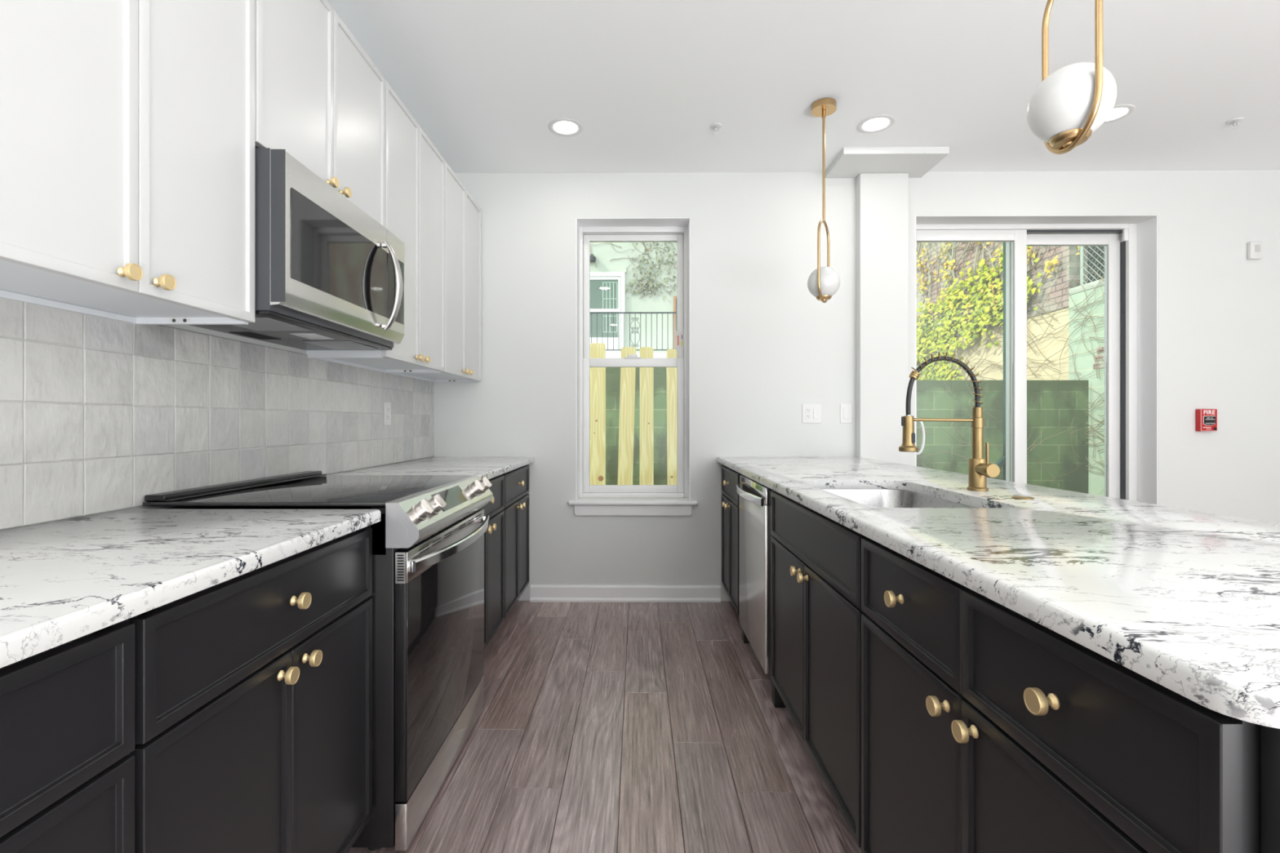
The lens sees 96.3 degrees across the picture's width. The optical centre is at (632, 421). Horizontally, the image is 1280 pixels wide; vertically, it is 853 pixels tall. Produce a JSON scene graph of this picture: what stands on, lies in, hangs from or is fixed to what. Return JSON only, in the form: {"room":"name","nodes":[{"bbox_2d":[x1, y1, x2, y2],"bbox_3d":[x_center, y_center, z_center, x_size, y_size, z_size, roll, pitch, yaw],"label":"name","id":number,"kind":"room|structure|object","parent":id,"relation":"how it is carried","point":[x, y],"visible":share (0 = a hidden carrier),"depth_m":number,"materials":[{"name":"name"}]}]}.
{"room":"kitchen","nodes":[
{"label":"kitchen","id":0,"kind":"room"},
{"bbox_2d":[0,324,432,530],"bbox_3d":[-1.406,-0.272,-0.523,0.200,2.813,8.330,0,0,1],"label":"wall","id":1,"kind":"structure","parent":0,"point":[188,327],"depth_m":1.78,"materials":[{"name":"white paint"}]},
{"bbox_2d":[0,0,254,324],"bbox_3d":[-1.118,-0.795,1.135,0.344,1.089,0.694,0,0,1],"label":"upper cabinet","id":2,"kind":"object","parent":1,"relation":"attached to","point":[127,126],"visible":1,"depth_m":1.13,"materials":[{"name":"white wood"}]},
{"bbox_2d":[0,297,433,529],"bbox_3d":[-1.283,-0.022,1.526,0.009,0.483,4.229,0,0,1],"label":"tile backsplash","id":3,"kind":"structure","parent":1,"relation":"attached to","point":[98,415],"depth_m":1.55,"materials":[{"name":"grey tile"}]},
{"bbox_2d":[383,401,391,425],"bbox_3d":[-1.262,-0.043,2.956,0.007,0.124,0.074,0,0,1],"label":"outlet plate","id":4,"kind":"object","parent":3,"relation":"attached to","point":[387,405],"visible":1,"depth_m":2.94,"materials":[{"name":"white plastic"}]},
{"bbox_2d":[254,0,385,226],"bbox_3d":[-1.112,-1.034,1.865,0.344,0.613,0.761,0,0,1],"label":"upper cabinet","id":5,"kind":"object","parent":1,"relation":"attached to","point":[320,98],"visible":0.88,"depth_m":1.80,"materials":[{"name":"white wood"}]},
{"bbox_2d":[190,147,404,350],"bbox_3d":[-1.052,-0.494,1.865,0.462,0.434,0.757,0,0,1],"label":"microwave","id":6,"kind":"object","parent":5,"relation":"attached to","point":[329,276],"visible":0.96,"depth_m":1.69,"materials":[{"name":"grey metal"}]},
{"bbox_2d":[306,80,444,373],"bbox_3d":[-1.106,-0.795,2.593,0.344,1.089,0.692,0,0,1],"label":"upper cabinet","id":7,"kind":"object","parent":1,"relation":"attached to","point":[415,169],"visible":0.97,"depth_m":2.57,"materials":[{"name":"white wood"}]},
{"bbox_2d":[389,160,481,382],"bbox_3d":[-1.099,-0.795,3.289,0.344,1.089,0.696,0,0,1],"label":"upper cabinet","id":8,"kind":"object","parent":1,"relation":"attached to","point":[463,215],"visible":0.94,"depth_m":3.26,"materials":[{"name":"white wood"}]},
{"bbox_2d":[347,600,862,852],"bbox_3d":[1.796,1.195,-0.416,6.601,0.120,8.600,0,0,1],"label":"floor","id":9,"kind":"structure","parent":0,"point":[600,727],"depth_m":1.96,"materials":[{"name":"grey wood"}]},
{"bbox_2d":[0,620,134,852],"bbox_3d":[-0.962,0.694,0.438,0.629,0.879,0.695,0,0,1],"label":"base cabinet","id":10,"kind":"object","parent":9,"relation":"on","point":[67,710],"visible":0.79,"depth_m":0.69,"materials":[{"name":"black wood"}]},
{"bbox_2d":[124,527,372,852],"bbox_3d":[-0.956,0.694,1.133,0.629,0.879,0.693,0,0,1],"label":"base cabinet","id":11,"kind":"object","parent":9,"relation":"on","point":[253,690],"visible":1,"depth_m":1.05,"materials":[{"name":"black wood"}]},
{"bbox_2d":[0,508,380,668],"bbox_3d":[-0.973,0.237,0.434,0.647,0.033,2.052,0,0,1],"label":"countertop","id":12,"kind":"structure","parent":11,"relation":"on","point":[64,581],"depth_m":0.93,"materials":[{"name":"white stone"}]},
{"bbox_2d":[142,471,493,850],"bbox_3d":[-0.892,0.663,1.861,0.756,0.944,0.762,0,0,1],"label":"oven range","id":13,"kind":"object","parent":9,"relation":"on","point":[428,595],"visible":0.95,"depth_m":1.61,"materials":[{"name":"black metal"}]},
{"bbox_2d":[142,475,471,506],"bbox_3d":[-0.952,0.214,1.864,0.636,0.012,0.758,0,0,0],"label":"cooktop","id":14,"kind":"object","parent":13,"relation":"in","point":[293,491],"depth_m":1.69,"materials":[{"name":"black glass"}]},
{"bbox_2d":[480,475,504,649],"bbox_3d":[-0.943,0.694,2.594,0.629,0.879,0.691,0,0,1],"label":"base cabinet","id":15,"kind":"object","parent":9,"relation":"on","point":[494,535],"visible":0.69,"depth_m":2.75,"materials":[{"name":"black wood"}]},
{"bbox_2d":[501,464,528,618],"bbox_3d":[-0.937,0.694,3.288,0.629,0.879,0.695,0,0,1],"label":"base cabinet","id":16,"kind":"object","parent":9,"relation":"on","point":[516,508],"visible":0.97,"depth_m":3.23,"materials":[{"name":"black wood"}]},
{"bbox_2d":[328,456,534,479],"bbox_3d":[-0.951,0.237,2.946,0.647,0.033,1.383,0,0,1],"label":"countertop","id":17,"kind":"structure","parent":16,"relation":"on","point":[490,468],"depth_m":2.83,"materials":[{"name":"white stone"}]},
{"bbox_2d":[721,465,741,615],"bbox_3d":[0.841,0.694,3.307,0.629,0.879,0.627,0,0,1],"label":"base cabinet","id":18,"kind":"object","parent":9,"relation":"on","point":[730,477],"visible":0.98,"depth_m":3.27,"materials":[{"name":"black wood"}]},
{"bbox_2d":[742,628,749,643],"bbox_3d":[0.848,0.695,2.961,0.555,0.879,0.062,0,0,1],"label":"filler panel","id":19,"kind":"object","parent":9,"relation":"on","point":[744,638],"visible":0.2,"depth_m":2.93,"materials":[{"name":"black wood"}]},
{"bbox_2d":[736,474,771,673],"bbox_3d":[0.810,0.698,2.630,0.626,0.873,0.596,0,0,1],"label":"dishwasher","id":20,"kind":"object","parent":9,"relation":"on","point":[755,535],"visible":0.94,"depth_m":2.51,"materials":[{"name":"grey metal"}]},
{"bbox_2d":[771,489,786,707],"bbox_3d":[0.843,0.695,2.300,0.555,0.879,0.058,0,0,1],"label":"filler panel","id":21,"kind":"object","parent":9,"relation":"on","point":[776,700],"visible":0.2,"depth_m":2.27,"materials":[{"name":"black wood"}]},
{"bbox_2d":[770,490,867,847],"bbox_3d":[0.828,0.694,1.812,0.629,0.879,0.913,0,0,1],"label":"base cabinet","id":22,"kind":"object","parent":9,"relation":"on","point":[815,559],"visible":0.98,"depth_m":1.67,"materials":[{"name":"black wood"}]},
{"bbox_2d":[861,537,1279,852],"bbox_3d":[0.832,0.694,0.924,0.653,0.879,0.859,0,0,1],"label":"base cabinet","id":23,"kind":"object","parent":9,"relation":"on","point":[986,728],"depth_m":0.79,"materials":[{"name":"black wood"}]},
{"bbox_2d":[716,457,1279,728],"bbox_3d":[0.966,0.234,2.042,0.893,0.039,3.157,0,0,1],"label":"countertop","id":24,"kind":"structure","parent":23,"relation":"on","point":[1186,601],"depth_m":0.91,"materials":[{"name":"white stone"}]},
{"bbox_2d":[821,488,975,507],"bbox_3d":[0.820,0.363,1.824,0.442,0.216,0.746,0,0,1],"label":"sink","id":25,"kind":"object","parent":24,"relation":"in","point":[887,498],"visible":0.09,"depth_m":2.16,"materials":[{"name":"metal"}]},
{"bbox_2d":[898,351,999,491],"bbox_3d":[1.004,-0.003,1.826,0.281,0.448,0.112,0,0,1],"label":"faucet","id":26,"kind":"object","parent":24,"relation":"on","point":[980,468],"visible":1,"depth_m":1.84,"materials":[{"name":"brown metal"}]},
{"bbox_2d":[327,0,1279,173],"bbox_3d":[1.796,-1.628,-0.451,6.201,0.100,8.130,0,0,1],"label":"ceiling","id":27,"kind":"structure","parent":0,"point":[646,82],"depth_m":2.64,"materials":[{"name":"white paint"}]},
{"bbox_2d":[548,118,582,136],"bbox_3d":[-0.358,-1.575,3.068,0.184,0.005,0.184,0,0,1],"label":"recessed light","id":28,"kind":"object","parent":27,"relation":"in","point":[561,126],"visible":1,"depth_m":3.06,"materials":[{"name":"white plastic"}]},
{"bbox_2d":[553,121,577,133],"bbox_3d":[-0.358,-1.576,3.068,0.127,0.003,0.127,0,0,-40],"label":"diffuser","id":29,"kind":"object","parent":28,"relation":"attached to","point":[559,127],"depth_m":3.07,"materials":[{"name":"white plastic"}]},
{"bbox_2d":[710,122,722,133],"bbox_3d":[0.447,-1.561,3.056,0.064,0.033,0.064,0,0,1],"label":"sprinkler head","id":30,"kind":"object","parent":27,"relation":"attached to","point":[717,126],"visible":1,"depth_m":3.05},
{"bbox_2d":[807,97,840,302],"bbox_3d":[0.950,-1.084,2.847,0.156,0.987,0.156,0,0,1],"label":"pendant lamp","id":31,"kind":"object","parent":27,"relation":"hanging from","point":[823,282],"visible":1,"depth_m":2.81,"materials":[{"name":"gold metal"}]},
{"bbox_2d":[857,114,894,133],"bbox_3d":[1.288,-1.575,3.034,0.184,0.005,0.184,0,0,1],"label":"recessed light","id":32,"kind":"object","parent":27,"relation":"in","point":[876,123],"visible":1,"depth_m":3.03,"materials":[{"name":"white plastic"}]},
{"bbox_2d":[862,117,888,130],"bbox_3d":[1.288,-1.576,3.034,0.127,0.003,0.127,0,0,-40],"label":"diffuser","id":33,"kind":"object","parent":32,"relation":"attached to","point":[868,123],"depth_m":3.03,"materials":[{"name":"white"}]},
{"bbox_2d":[1026,0,1116,154],"bbox_3d":[0.953,-1.084,1.248,0.156,0.987,0.156,0,0,40],"label":"pendant lamp","id":34,"kind":"object","parent":27,"relation":"hanging from","point":[1069,104],"visible":1,"depth_m":1.20,"materials":[{"name":"white glass"}]},
{"bbox_2d":[1103,104,1135,123],"bbox_3d":[2.456,-1.575,2.939,0.184,0.005,0.184,0,0,1],"label":"recessed light","id":35,"kind":"object","parent":27,"relation":"in","point":[1118,112],"visible":0.61,"depth_m":2.92,"materials":[{"name":"white plastic"}]},
{"bbox_2d":[1105,107,1128,120],"bbox_3d":[2.456,-1.576,2.939,0.127,0.003,0.127,0,0,41],"label":"diffuser","id":36,"kind":"object","parent":35,"relation":"attached to","point":[1117,113],"depth_m":2.93,"materials":[{"name":"white plastic"}]},
{"bbox_2d":[1226,117,1244,128],"bbox_3d":[3.156,-1.561,3.003,0.064,0.033,0.064,0,0,1],"label":"sprinkler head","id":37,"kind":"object","parent":27,"relation":"attached to","point":[1235,121],"visible":1,"depth_m":3.00},
{"bbox_2d":[432,170,1279,601],"bbox_3d":[1.832,-0.272,3.749,6.601,2.813,0.270,0,0,1],"label":"wall","id":38,"kind":"structure","parent":0,"point":[763,347],"depth_m":3.62,"materials":[{"name":"white paint"}]},
{"bbox_2d":[529,584,720,602],"bbox_3d":[-0.045,1.084,3.617,1.202,0.101,0.026,0,0,1],"label":"baseboard","id":39,"kind":"structure","parent":38,"relation":"attached to","point":[538,593],"depth_m":3.61,"materials":[{"name":"white paint"}]},
{"bbox_2d":[568,217,697,515],"bbox_3d":[0.004,-0.352,3.735,0.813,1.884,0.290,0,0,1],"label":"window","id":40,"kind":"structure","parent":38,"relation":"in","point":[597,500],"depth_m":3.79,"materials":[{"name":"white plastic"}]},
{"bbox_2d":[675,331,683,350],"bbox_3d":[0.322,-0.542,3.831,0.066,0.130,0.001,0,0,1],"label":"label","id":41,"kind":"object","parent":40,"relation":"attached to","point":[679,335],"visible":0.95,"depth_m":3.83,"materials":[{"name":"white paper"}]},
{"bbox_2d":[802,403,822,423],"bbox_3d":[1.133,-0.053,3.615,0.122,0.124,0.010,0,0,1],"label":"outlet plate","id":42,"kind":"object","parent":38,"relation":"attached to","point":[811,412],"visible":1,"depth_m":3.62,"materials":[{"name":"white plastic"}]},
{"bbox_2d":[805,413,811,418],"bbox_3d":[1.110,-0.034,3.614,0.033,0.031,0.002,0,0,0],"label":"receptacle","id":43,"kind":"object","parent":42,"relation":"attached to","point":[807,415],"depth_m":3.61,"materials":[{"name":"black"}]},
{"bbox_2d":[805,408,811,413],"bbox_3d":[1.110,-0.072,3.614,0.033,0.031,0.002,0,0,0],"label":"receptacle","id":44,"kind":"object","parent":42,"relation":"attached to","point":[807,410],"depth_m":3.61,"materials":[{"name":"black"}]},
{"bbox_2d":[840,403,852,423],"bbox_3d":[1.347,-0.053,3.613,0.074,0.124,0.010,0,0,1],"label":"switch plate","id":45,"kind":"object","parent":38,"relation":"attached to","point":[846,409],"visible":1,"depth_m":3.61,"materials":[{"name":"white plastic"}]},
{"bbox_2d":[825,146,949,177],"bbox_3d":[1.516,-1.558,3.452,0.605,0.040,0.330,0,0,1],"label":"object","id":46,"kind":"structure","parent":38,"relation":"attached to","point":[851,162],"depth_m":3.37,"materials":[{"name":"white paint"}]},
{"bbox_2d":[915,215,1157,504],"bbox_3d":[2.545,-0.084,3.741,1.519,2.434,0.263,0,0,1],"label":"door","id":47,"kind":"structure","parent":38,"relation":"in","point":[1131,250],"depth_m":3.76,"materials":[{"name":"white plastic"}]},
{"bbox_2d":[1195,408,1217,431],"bbox_3d":[3.586,-0.010,3.577,0.106,0.138,0.042,0,0,1],"label":"alarm pull station","id":48,"kind":"object","parent":38,"relation":"attached to","point":[1206,419],"visible":1,"depth_m":3.56,"materials":[{"name":"red plastic"}]},
{"bbox_2d":[1247,241,1262,259],"bbox_3d":[3.891,-1.070,3.582,0.076,0.108,0.028,0,0,1],"label":"wall sensor","id":49,"kind":"object","parent":38,"relation":"attached to","point":[1255,249],"visible":1,"depth_m":3.57,"materials":[{"name":"white plastic"}]},
{"bbox_2d":[855,173,908,465],"bbox_3d":[1.557,-0.201,3.579,0.298,2.672,0.074,0,0,1],"label":"wall column","id":50,"kind":"structure","parent":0,"point":[882,199],"depth_m":3.54,"materials":[{"name":"white paint"}]},
{"label":"outside","id":51,"kind":"structure","parent":0,"visible":0},
{"bbox_3d":[-3.330,0.135,14.390,17.090,1.000,15.280,0,0,1],"label":"terrain","id":52,"kind":"structure","parent":51,"visible":0},
{"bbox_2d":[590,242,676,358],"bbox_3d":[-2.068,-5.115,15.119,13.600,9.500,1.600,0,0,1],"label":"house","id":53,"kind":"structure","parent":52,"relation":"on","point":[607,292],"depth_m":15.49,"materials":[{"name":"green paint"}]},
{"bbox_2d":[590,253,595,262],"bbox_3d":[-1.086,-4.395,15.385,0.220,0.220,0.249,0,0,0],"label":"wall lamp","id":54,"kind":"object","parent":53,"relation":"attached to","point":[593,256],"depth_m":15.30,"materials":[{"name":"grey plastic"}]},
{"bbox_2d":[590,311,676,350],"bbox_3d":[0.126,-2.243,14.419,6.000,1.034,0.040,0,0,1],"label":"porch railing","id":55,"kind":"object","parent":53,"relation":"on","point":[591,313],"visible":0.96,"depth_m":14.41,"materials":[{"name":"black metal"}]},
{"bbox_2d":[590,242,676,297],"bbox_3d":[0.091,-4.269,15.483,3.912,3.559,0.015,0,0,1],"label":"vines","id":56,"kind":"object","parent":53,"relation":"attached to","point":[611,242],"visible":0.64,"depth_m":15.48,"materials":[{"name":"brown"}]},
{"bbox_2d":[620,242,676,298],"bbox_3d":[0.718,-4.699,15.438,2.087,2.800,0.124,0,0,-1],"label":"ivy","id":57,"kind":"object","parent":53,"relation":"attached to","point":[651,283],"visible":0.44,"depth_m":15.43,"materials":[{"name":"plant"}]},
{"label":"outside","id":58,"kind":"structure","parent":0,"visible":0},
{"bbox_3d":[0.045,1.240,5.197,24.000,0.110,2.585,0,0,1],"label":"ground","id":59,"kind":"structure","parent":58,"visible":0},
{"bbox_2d":[589,342,605,484],"bbox_3d":[-0.327,0.224,5.371,0.150,1.922,0.020,0,0,1],"label":"board","id":60,"kind":"object","parent":59,"relation":"on","point":[597,350],"visible":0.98,"depth_m":5.36,"materials":[{"name":"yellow wood"}]},
{"bbox_2d":[617,346,635,484],"bbox_3d":[-0.060,0.242,5.370,0.189,1.884,0.018,0,0,1],"label":"board","id":61,"kind":"object","parent":59,"relation":"on","point":[627,395],"visible":0.75,"depth_m":5.36,"materials":[{"name":"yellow wood"}]},
{"bbox_2d":[640,346,653,484],"bbox_3d":[0.132,0.242,5.367,0.130,1.884,0.020,0,0,1],"label":"board","id":62,"kind":"object","parent":59,"relation":"on","point":[646,374],"visible":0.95,"depth_m":5.36,"materials":[{"name":"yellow wood"}]},
{"bbox_2d":[666,349,676,484],"bbox_3d":[0.395,0.252,5.365,0.156,1.864,0.020,0,0,1],"label":"board","id":63,"kind":"object","parent":59,"relation":"on","point":[671,372],"visible":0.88,"depth_m":5.36,"materials":[{"name":"yellow wood"}]},
{"bbox_2d":[605,367,1088,493],"bbox_3d":[-0.393,0.260,6.604,11.098,1.850,0.200,0,0,1],"label":"wall","id":64,"kind":"structure","parent":59,"relation":"on","point":[1060,399],"depth_m":6.47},
{"bbox_2d":[916,355,1084,484],"bbox_3d":[3.438,0.006,6.454,3.277,1.985,0.010,0,0,1],"label":"vines","id":65,"kind":"object","parent":64,"relation":"attached to","point":[962,435],"depth_m":6.45,"materials":[{"name":"brown"}]},
{"bbox_2d":[986,242,1005,480],"bbox_3d":[2.822,-0.940,4.776,0.660,4.250,0.050,0,0,1],"label":"steel post","id":66,"kind":"object","parent":59,"relation":"on","point":[1002,462],"visible":0.05,"depth_m":4.78,"materials":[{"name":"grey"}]},
{"bbox_2d":[916,242,1104,496],"bbox_3d":[5.301,-2.340,11.954,0.248,7.050,16.000,0,0,1],"label":"wall","id":67,"kind":"structure","parent":59,"relation":"on","point":[1085,364],"depth_m":7.04,"materials":[{"name":"beige paint"}]},
{"bbox_2d":[916,242,1036,315],"bbox_3d":[5.116,-2.925,8.884,0.034,2.456,5.042,0,0,1],"label":"vines","id":68,"kind":"object","parent":67,"relation":"attached to","point":[967,246],"visible":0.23,"depth_m":8.93,"materials":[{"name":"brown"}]},
{"bbox_2d":[916,242,1079,380],"bbox_3d":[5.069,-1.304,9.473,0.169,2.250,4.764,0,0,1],"label":"ivy","id":69,"kind":"object","parent":67,"relation":"attached to","point":[972,327],"visible":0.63,"depth_m":8.91,"materials":[{"name":"green plant"}]},
{"bbox_2d":[916,242,1104,495],"bbox_3d":[5.125,-1.672,8.205,0.021,5.624,6.496,0,0,1],"label":"vines","id":70,"kind":"object","parent":67,"relation":"attached to","point":[965,247],"visible":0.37,"depth_m":7.11,"materials":[{"name":"brown"}]},
{"bbox_2d":[1080,245,1104,285],"bbox_3d":[5.220,-2.314,4.584,0.044,1.503,4.224,0,0,1],"label":"fence","id":71,"kind":"object","parent":67,"relation":"on","point":[1082,249],"visible":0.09,"depth_m":6.63,"materials":[{"name":"silver metal"}]},
{"bbox_2d":[1087,245,1104,283],"bbox_3d":[5.820,-2.090,7.949,0.200,6.550,8.000,0,0,1],"label":"wall","id":72,"kind":"structure","parent":59,"relation":"on","point":[1101,255],"depth_m":7.06,"materials":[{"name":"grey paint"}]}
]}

